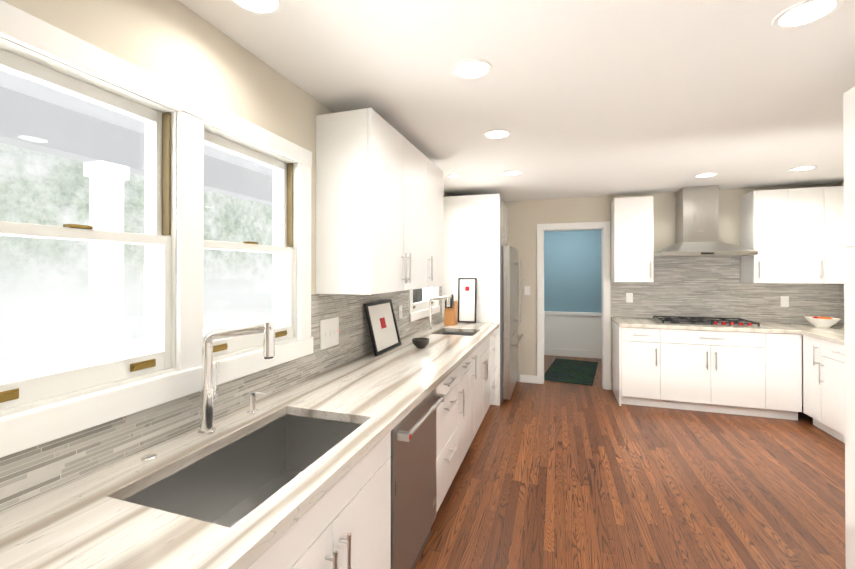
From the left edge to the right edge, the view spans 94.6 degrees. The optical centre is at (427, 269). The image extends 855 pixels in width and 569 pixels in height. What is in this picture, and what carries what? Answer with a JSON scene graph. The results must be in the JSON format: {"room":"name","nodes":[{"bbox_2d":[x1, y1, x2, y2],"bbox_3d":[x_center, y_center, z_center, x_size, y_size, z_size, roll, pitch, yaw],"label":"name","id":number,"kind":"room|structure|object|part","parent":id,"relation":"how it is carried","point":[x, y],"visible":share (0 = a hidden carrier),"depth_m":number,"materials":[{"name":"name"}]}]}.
{"room":"kitchen","nodes":[
{"label":"kitchen","id":0,"kind":"room"},
{"bbox_2d":[2,0,449,293],"bbox_3d":[-0.786,0.271,1.925,0.150,2.440,8.000,0,0,18],"label":"wall","id":1,"kind":"structure","parent":0,"point":[178,44],"depth_m":1.46,"materials":[{"name":"beige paint"}]},
{"bbox_2d":[0,0,312,457],"bbox_3d":[-0.921,-0.096,1.460,0.184,1.080,1.440,0,0,18],"label":"window","id":2,"kind":"structure","parent":1,"relation":"in","point":[25,429],"depth_m":1.38,"materials":[{"name":"white wood"}]},
{"bbox_3d":[-0.937,-0.101,1.466,0.150,0.920,1.250,0,0,18],"label":"main window sashes","id":3,"kind":"part","parent":2,"relation":"part of","materials":[{"name":"white wood"}]},
{"bbox_2d":[0,286,441,510],"bbox_3d":[-0.795,0.355,1.634,0.009,0.447,6.182,0,0,18],"label":"backsplash","id":4,"kind":"structure","parent":1,"relation":"attached to","point":[29,473],"depth_m":1.38,"materials":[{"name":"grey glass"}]},
{"bbox_2d":[320,317,338,349],"bbox_3d":[-0.567,0.368,2.300,0.010,0.165,0.190,0,0,18],"label":"light switch","id":5,"kind":"object","parent":4,"relation":"attached to","point":[329,332],"visible":1,"depth_m":2.29,"materials":[{"name":"white plastic"}]},
{"bbox_2d":[398,305,401,318],"bbox_3d":[-0.227,0.359,3.341,0.010,0.120,0.075,0,0,18],"label":"electrical outlet","id":6,"kind":"object","parent":4,"relation":"attached to","point":[400,312],"visible":1,"depth_m":3.33,"materials":[{"name":"white plastic"}]},
{"bbox_2d":[316,108,427,294],"bbox_3d":[-0.312,-0.360,2.583,0.337,0.990,0.940,0,0,18],"label":"upper cabinet","id":7,"kind":"object","parent":1,"relation":"attached to","point":[379,204],"depth_m":2.17,"materials":[{"name":"white wood"}]},
{"bbox_2d":[409,286,439,321],"bbox_3d":[-0.088,-0.060,4.013,0.182,1.065,0.930,0,0,18],"label":"window","id":8,"kind":"structure","parent":1,"relation":"in","point":[417,315],"depth_m":3.99,"materials":[{"name":"white"}]},
{"bbox_3d":[-0.103,-0.058,4.018,0.150,0.920,0.780,0,0,18],"label":"small window sashes","id":9,"kind":"part","parent":8,"relation":"part of","materials":[{"name":"white wood"}]},
{"bbox_2d":[428,159,442,287],"bbox_3d":[-0.093,-0.357,3.253,0.337,0.990,0.470,0,0,18],"label":"upper cabinet","id":10,"kind":"object","parent":1,"relation":"attached to","point":[435,174],"depth_m":3.19,"materials":[{"name":"white wood"}]},
{"bbox_2d":[178,0,854,201],"bbox_3d":[1.272,-0.992,1.259,4.480,0.080,8.000,0,0,18],"label":"ceiling","id":11,"kind":"structure","parent":0,"point":[585,98],"depth_m":2.01,"materials":[{"name":"white paint"}]},
{"bbox_2d":[229,0,283,15],"bbox_3d":[-0.604,-0.948,1.377,0.194,0.006,0.194,0,0,18],"label":"recessed light","id":12,"kind":"object","parent":11,"relation":"in","point":[264,7],"visible":1,"depth_m":1.42,"materials":[{"name":"white"}]},
{"bbox_2d":[448,174,460,177],"bbox_3d":[0.266,-0.935,3.944,0.134,0.006,0.134,0,0,18],"label":"recessed light","id":13,"kind":"object","parent":11,"relation":"in","point":[454,176],"visible":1,"depth_m":3.94,"materials":[{"name":"white"}]},
{"bbox_2d":[451,58,491,79],"bbox_3d":[0.209,-0.946,1.869,0.194,0.006,0.194,0,0,18],"label":"recessed light","id":14,"kind":"object","parent":11,"relation":"in","point":[471,69],"visible":1,"depth_m":1.86,"materials":[{"name":"white"}]},
{"bbox_2d":[483,129,510,138],"bbox_3d":[0.485,-0.941,2.747,0.194,0.006,0.194,0,0,18],"label":"recessed light","id":15,"kind":"object","parent":11,"relation":"in","point":[497,134],"visible":1,"depth_m":2.74,"materials":[{"name":"white"}]},
{"bbox_2d":[503,170,522,175],"bbox_3d":[0.826,-0.936,3.824,0.194,0.006,0.194,0,0,18],"label":"recessed light","id":16,"kind":"object","parent":11,"relation":"in","point":[512,172],"visible":1,"depth_m":3.80,"materials":[{"name":"white plastic"}]},
{"bbox_2d":[694,173,717,177],"bbox_3d":[2.758,-0.935,3.908,0.194,0.006,0.194,0,0,18],"label":"recessed light","id":17,"kind":"object","parent":11,"relation":"in","point":[702,175],"visible":1,"depth_m":3.92,"materials":[{"name":"white plastic"}]},
{"bbox_2d":[789,165,816,170],"bbox_3d":[3.474,-0.936,3.653,0.194,0.006,0.194,0,0,18],"label":"recessed light","id":18,"kind":"object","parent":11,"relation":"in","point":[802,168],"visible":0.98,"depth_m":3.65,"materials":[{"name":"white plastic"}]},
{"bbox_2d":[772,0,843,29],"bbox_3d":[1.400,-0.948,1.459,0.194,0.006,0.194,0,0,18],"label":"recessed light","id":19,"kind":"object","parent":11,"relation":"in","point":[803,13],"visible":1,"depth_m":1.46,"materials":[{"name":"white plastic"}]},
{"bbox_2d":[544,230,601,312],"bbox_3d":[2.512,0.297,6.949,4.200,2.440,0.100,0,0,18],"label":"wall","id":20,"kind":"structure","parent":0,"point":[572,273],"depth_m":6.87,"materials":[{"name":"blue paint"}]},
{"bbox_2d":[544,311,601,358],"bbox_3d":[2.492,1.127,6.882,4.000,0.780,0.029,0,0,18],"label":"wainscoting","id":21,"kind":"structure","parent":20,"relation":"attached to","point":[572,334],"depth_m":6.87,"materials":[{"name":"white wood"}]},
{"bbox_2d":[414,355,845,568],"bbox_3d":[1.361,1.523,2.243,4.930,0.060,9.950,0,0,18],"label":"floor","id":22,"kind":"structure","parent":0,"point":[548,476],"depth_m":2.67,"materials":[{"name":"brown wood"}]},
{"bbox_2d":[248,431,390,568],"bbox_3d":[-0.585,1.054,1.293,0.618,0.868,0.908,0,0,18],"label":"base cabinet","id":23,"kind":"object","parent":22,"relation":"on","point":[344,522],"depth_m":1.29,"materials":[{"name":"white wood"}]},
{"bbox_2d":[0,321,498,568],"bbox_3d":[-0.482,0.599,1.530,0.666,0.038,6.182,0,0,18],"label":"countertop","id":24,"kind":"structure","parent":23,"relation":"on","point":[93,520],"depth_m":1.06,"materials":[{"name":"stone"}]},
{"bbox_2d":[141,454,156,460],"bbox_3d":[-0.851,0.574,1.208,0.040,0.007,0.040,0,0,18],"label":"air gap cap","id":25,"kind":"object","parent":24,"relation":"on","point":[149,457],"visible":1,"depth_m":1.20,"materials":[{"name":"silver metal"}]},
{"bbox_2d":[198,322,274,436],"bbox_3d":[-0.681,0.382,1.402,0.250,0.392,0.129,0,0,18],"label":"faucet","id":26,"kind":"object","parent":24,"relation":"on","point":[208,396],"visible":1,"depth_m":1.39,"materials":[{"name":"silver metal"}]},
{"bbox_2d":[123,414,361,526],"bbox_3d":[-0.521,0.737,1.283,0.464,0.238,0.774,0,0,18],"label":"sink","id":27,"kind":"object","parent":24,"relation":"in","point":[232,484],"visible":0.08,"depth_m":1.46,"materials":[{"name":"silver metal"}]},
{"bbox_2d":[247,391,266,413],"bbox_3d":[-0.693,0.537,1.598,0.083,0.084,0.044,0,0,18],"label":"soap dispenser","id":28,"kind":"object","parent":24,"relation":"on","point":[252,395],"visible":1,"depth_m":1.59,"materials":[{"name":"silver metal"}]},
{"bbox_2d":[364,299,400,355],"bbox_3d":[-0.320,0.408,2.881,0.018,0.360,0.440,-14,-5,17],"label":"picture frame","id":29,"kind":"object","parent":24,"relation":"on","point":[382,326],"visible":1,"depth_m":2.85,"materials":[{"name":"black"}]},
{"bbox_2d":[412,338,428,347],"bbox_3d":[-0.051,0.553,2.966,0.132,0.066,0.132,0,0,18],"label":"bowl","id":30,"kind":"object","parent":24,"relation":"on","point":[420,342],"visible":1,"depth_m":2.92,"materials":[{"name":"grey ceramic"}]},
{"bbox_2d":[427,295,449,329],"bbox_3d":[0.115,0.420,3.878,0.230,0.343,0.105,0,0,18],"label":"faucet","id":31,"kind":"object","parent":24,"relation":"on","point":[447,297],"visible":1,"depth_m":3.86,"materials":[{"name":"silver metal"}]},
{"bbox_2d":[444,294,456,325],"bbox_3d":[0.247,0.429,4.250,0.110,0.326,0.176,0,0,18],"label":"knife block","id":32,"kind":"object","parent":24,"relation":"on","point":[450,315],"visible":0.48,"depth_m":4.20,"materials":[{"name":"brown wood"}]},
{"bbox_2d":[439,331,475,335],"bbox_3d":[0.281,0.732,3.772,0.454,0.203,0.484,0,0,18],"label":"prep sink","id":33,"kind":"object","parent":24,"relation":"in","point":[457,333],"visible":0.02,"depth_m":3.99,"materials":[{"name":"silver metal"}]},
{"bbox_2d":[458,278,476,322],"bbox_3d":[0.446,0.343,4.440,0.210,0.500,0.018,0,-4,18],"label":"picture frame","id":34,"kind":"object","parent":24,"relation":"on","point":[467,293],"visible":0.98,"depth_m":4.44,"materials":[{"name":"black"}]},
{"bbox_2d":[390,388,444,568],"bbox_3d":[-0.306,1.059,2.006,0.669,0.866,0.610,0,0,18],"label":"dishwasher","id":35,"kind":"object","parent":22,"relation":"on","point":[413,474],"visible":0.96,"depth_m":1.85,"materials":[{"name":"grey metal"}]},
{"bbox_3d":[-0.018,0.988,1.905,0.057,0.606,0.578,0,0,18],"label":"handle","id":36,"kind":"part","parent":35,"relation":"part of","materials":[{"name":"silver metal"}]},
{"bbox_2d":[436,384,439,512],"bbox_3d":[-0.347,1.058,2.019,0.618,0.868,0.656,0,0,18],"label":"base cabinet","id":37,"kind":"object","parent":22,"relation":"on","point":[438,387],"depth_m":2.28,"materials":[{"name":"white wood"}]},
{"bbox_2d":[440,365,459,504],"bbox_3d":[-0.164,1.061,2.579,0.618,0.868,0.558,0,0,18],"label":"base cabinet","id":38,"kind":"object","parent":22,"relation":"on","point":[450,386],"depth_m":2.52,"materials":[{"name":"white wood"}]},
{"bbox_2d":[460,353,471,464],"bbox_3d":[-0.021,1.063,3.017,0.618,0.868,0.436,0,0,18],"label":"base cabinet","id":39,"kind":"object","parent":22,"relation":"on","point":[466,366],"depth_m":2.96,"materials":[{"name":"white wood"}]},
{"bbox_2d":[472,350,475,440],"bbox_3d":[0.070,1.064,3.298,0.618,0.868,0.226,0,0,18],"label":"base cabinet","id":40,"kind":"object","parent":22,"relation":"on","point":[473,353],"depth_m":3.25,"materials":[{"name":"white wood"}]},
{"bbox_2d":[442,193,507,405],"bbox_3d":[0.643,0.332,4.962,0.675,2.350,1.032,0,0,18],"label":"tall cabinet","id":41,"kind":"object","parent":22,"relation":"on","point":[475,232],"visible":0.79,"depth_m":4.45,"materials":[{"name":"white wood"}]},
{"bbox_2d":[476,334,491,432],"bbox_3d":[0.230,1.067,3.787,0.618,0.868,0.876,0,0,18],"label":"base cabinet","id":42,"kind":"object","parent":22,"relation":"on","point":[484,351],"depth_m":3.69,"materials":[{"name":"white wood"}]},
{"bbox_2d":[492,331,495,400],"bbox_3d":[0.405,1.070,4.321,0.618,0.868,0.320,0,0,18],"label":"base cabinet","id":43,"kind":"object","parent":22,"relation":"on","point":[493,334],"depth_m":4.28,"materials":[{"name":"white wood"}]},
{"bbox_2d":[500,246,522,402],"bbox_3d":[0.738,0.619,4.914,0.830,1.775,0.910,0,0,18],"label":"fridge","id":44,"kind":"object","parent":22,"relation":"on","point":[510,291],"visible":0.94,"depth_m":4.41,"materials":[{"name":"grey metal"}]},
{"bbox_2d":[544,358,597,385],"bbox_3d":[2.166,1.508,5.922,0.660,0.008,1.450,0,0,26],"label":"rug","id":45,"kind":"object","parent":22,"relation":"on","point":[572,371],"visible":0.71,"depth_m":5.83,"materials":[{"name":"green fabric"}]},
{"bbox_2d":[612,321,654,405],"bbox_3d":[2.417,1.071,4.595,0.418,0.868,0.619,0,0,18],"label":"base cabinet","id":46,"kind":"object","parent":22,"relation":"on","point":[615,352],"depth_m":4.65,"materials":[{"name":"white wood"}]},
{"bbox_2d":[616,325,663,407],"bbox_3d":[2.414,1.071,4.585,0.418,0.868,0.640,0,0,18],"label":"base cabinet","id":47,"kind":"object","parent":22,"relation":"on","point":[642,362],"depth_m":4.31,"materials":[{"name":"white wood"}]},
{"bbox_2d":[664,329,771,417],"bbox_3d":[3.037,1.070,4.381,0.966,0.868,0.640,0,0,18],"label":"base cabinet","id":48,"kind":"object","parent":22,"relation":"on","point":[749,374],"depth_m":4.08,"materials":[{"name":"white wood"}]},
{"bbox_2d":[772,333,799,419],"bbox_3d":[3.617,1.069,4.192,0.325,0.868,0.640,0,0,18],"label":"base cabinet","id":49,"kind":"object","parent":22,"relation":"on","point":[785,347],"depth_m":3.91,"materials":[{"name":"white wood"}]},
{"bbox_2d":[611,317,799,333],"bbox_3d":[2.965,0.613,4.403,1.590,0.038,0.649,0,0,18],"label":"countertop","id":50,"kind":"structure","parent":49,"relation":"on","point":[768,327],"depth_m":4.16,"materials":[{"name":"stone"}]},
{"bbox_2d":[651,316,762,327],"bbox_3d":[3.045,0.571,4.375,0.910,0.046,0.510,0,0,18],"label":"cooktop","id":51,"kind":"object","parent":50,"relation":"in","point":[702,321],"visible":1,"depth_m":4.26,"materials":[{"name":"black metal"}]},
{"bbox_2d":[800,334,811,416],"bbox_3d":[3.910,1.066,3.631,0.639,0.868,0.304,0,0,18],"label":"base cabinet","id":52,"kind":"object","parent":22,"relation":"on","point":[807,340],"depth_m":3.80,"materials":[{"name":"white wood"}]},
{"bbox_2d":[812,337,844,442],"bbox_3d":[3.775,1.064,3.218,0.639,0.868,0.636,0,0,18],"label":"base cabinet","id":53,"kind":"object","parent":22,"relation":"on","point":[828,365],"depth_m":3.50,"materials":[{"name":"white wood"}]},
{"bbox_2d":[771,322,843,344],"bbox_3d":[3.702,0.606,3.005,0.645,0.038,2.849,0,0,18],"label":"countertop","id":54,"kind":"structure","parent":53,"relation":"on","point":[834,333],"depth_m":3.77,"materials":[{"name":"stone"}]},
{"bbox_2d":[804,316,839,327],"bbox_3d":[4.047,0.534,4.047,0.270,0.116,0.270,0,0,18],"label":"fruit bowl","id":55,"kind":"object","parent":54,"relation":"on","point":[822,322],"visible":1,"depth_m":3.99,"materials":[{"name":"white ceramic"}]},
{"bbox_2d":[843,87,854,568],"bbox_3d":[2.223,0.314,1.530,0.617,2.350,0.621,0,0,18],"label":"tall cabinet","id":56,"kind":"object","parent":22,"relation":"on","point":[849,206],"visible":1,"depth_m":1.86,"materials":[{"name":"white wood"}]},
{"bbox_2d":[503,183,838,405],"bbox_3d":[2.491,0.287,4.983,4.480,2.440,0.150,0,0,18],"label":"wall","id":57,"kind":"structure","parent":0,"point":[525,217],"depth_m":5.14,"materials":[{"name":"beige paint"}]},
{"bbox_2d":[524,286,529,294],"bbox_3d":[1.334,0.279,5.276,0.075,0.120,0.010,0,0,18],"label":"light switch","id":58,"kind":"object","parent":57,"relation":"attached to","point":[526,290],"visible":1,"depth_m":5.28,"materials":[{"name":"white plastic"}]},
{"bbox_2d":[520,375,611,389],"bbox_3d":[1.774,1.458,5.125,1.125,0.100,0.013,0,0,18],"label":"baseboard","id":59,"kind":"structure","parent":57,"relation":"attached to","point":[528,379],"depth_m":5.26,"materials":[{"name":"white wood"}]},
{"bbox_2d":[537,221,610,389],"bbox_3d":[1.899,0.451,5.166,0.890,2.115,0.168,0,0,18],"label":"door frame","id":60,"kind":"structure","parent":57,"relation":"attached to","point":[604,227],"depth_m":5.04,"materials":[{"name":"white wood"}]},
{"bbox_2d":[611,196,653,281],"bbox_3d":[2.441,-0.349,4.723,0.410,0.990,0.375,0,0,18],"label":"upper cabinet","id":61,"kind":"object","parent":57,"relation":"attached to","point":[632,242],"visible":1,"depth_m":4.58,"materials":[{"name":"white wood"}]},
{"bbox_2d":[654,185,757,257],"bbox_3d":[3.068,-0.542,4.454,0.900,0.783,0.500,0,0,18],"label":"range hood","id":62,"kind":"object","parent":57,"relation":"attached to","point":[697,221],"visible":0.92,"depth_m":4.39,"materials":[{"name":"silver metal"}]},
{"bbox_2d":[611,257,838,324],"bbox_3d":[3.363,0.224,4.612,2.220,0.741,0.009,0,0,18],"label":"backsplash","id":63,"kind":"structure","parent":57,"relation":"attached to","point":[714,287],"depth_m":4.61,"materials":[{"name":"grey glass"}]},
{"bbox_2d":[626,293,632,302],"bbox_3d":[2.500,0.347,4.884,0.075,0.120,0.010,0,0,18],"label":"electrical outlet","id":64,"kind":"object","parent":63,"relation":"attached to","point":[629,297],"visible":1,"depth_m":4.88,"materials":[{"name":"white plastic"}]},
{"bbox_2d":[780,296,788,306],"bbox_3d":[3.983,0.354,4.399,0.075,0.120,0.010,0,0,18],"label":"electrical outlet","id":65,"kind":"object","parent":63,"relation":"attached to","point":[784,301],"visible":1,"depth_m":4.40,"materials":[{"name":"white plastic"}]},
{"bbox_2d":[740,186,847,283],"bbox_3d":[3.965,-0.352,4.226,0.896,0.990,0.375,0,0,18],"label":"upper cabinet","id":66,"kind":"object","parent":57,"relation":"attached to","point":[795,235],"visible":1,"depth_m":4.12,"materials":[{"name":"white wood"}]},
{"bbox_2d":[839,284,843,324],"bbox_3d":[4.004,0.362,2.908,0.010,0.447,2.850,0,0,18],"label":"backsplash","id":67,"kind":"structure","parent":57,"relation":"attached to","point":[841,286],"depth_m":4.22,"materials":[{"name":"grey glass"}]},
{"label":"outside","id":68,"kind":"structure","parent":0,"visible":0},
{"bbox_2d":[0,318,272,381],"bbox_3d":[-4.633,1.930,4.488,8.740,0.350,22.000,0,0,18],"label":"ground","id":69,"kind":"structure","parent":68,"point":[135,348],"depth_m":7.70,"materials":[{"name":"white snow"}]},
{"bbox_2d":[0,69,272,363],"bbox_3d":[-1.806,0.294,2.521,2.140,2.960,16.000,0,0,18],"label":"porch","id":70,"kind":"object","parent":69,"relation":"on","point":[23,135],"depth_m":2.94,"materials":[{"name":"white"}]},
{"bbox_2d":[0,143,272,361],"bbox_3d":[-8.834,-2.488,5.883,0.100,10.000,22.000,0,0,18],"label":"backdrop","id":71,"kind":"structure","parent":68,"point":[135,251],"depth_m":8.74,"materials":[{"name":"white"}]}
]}

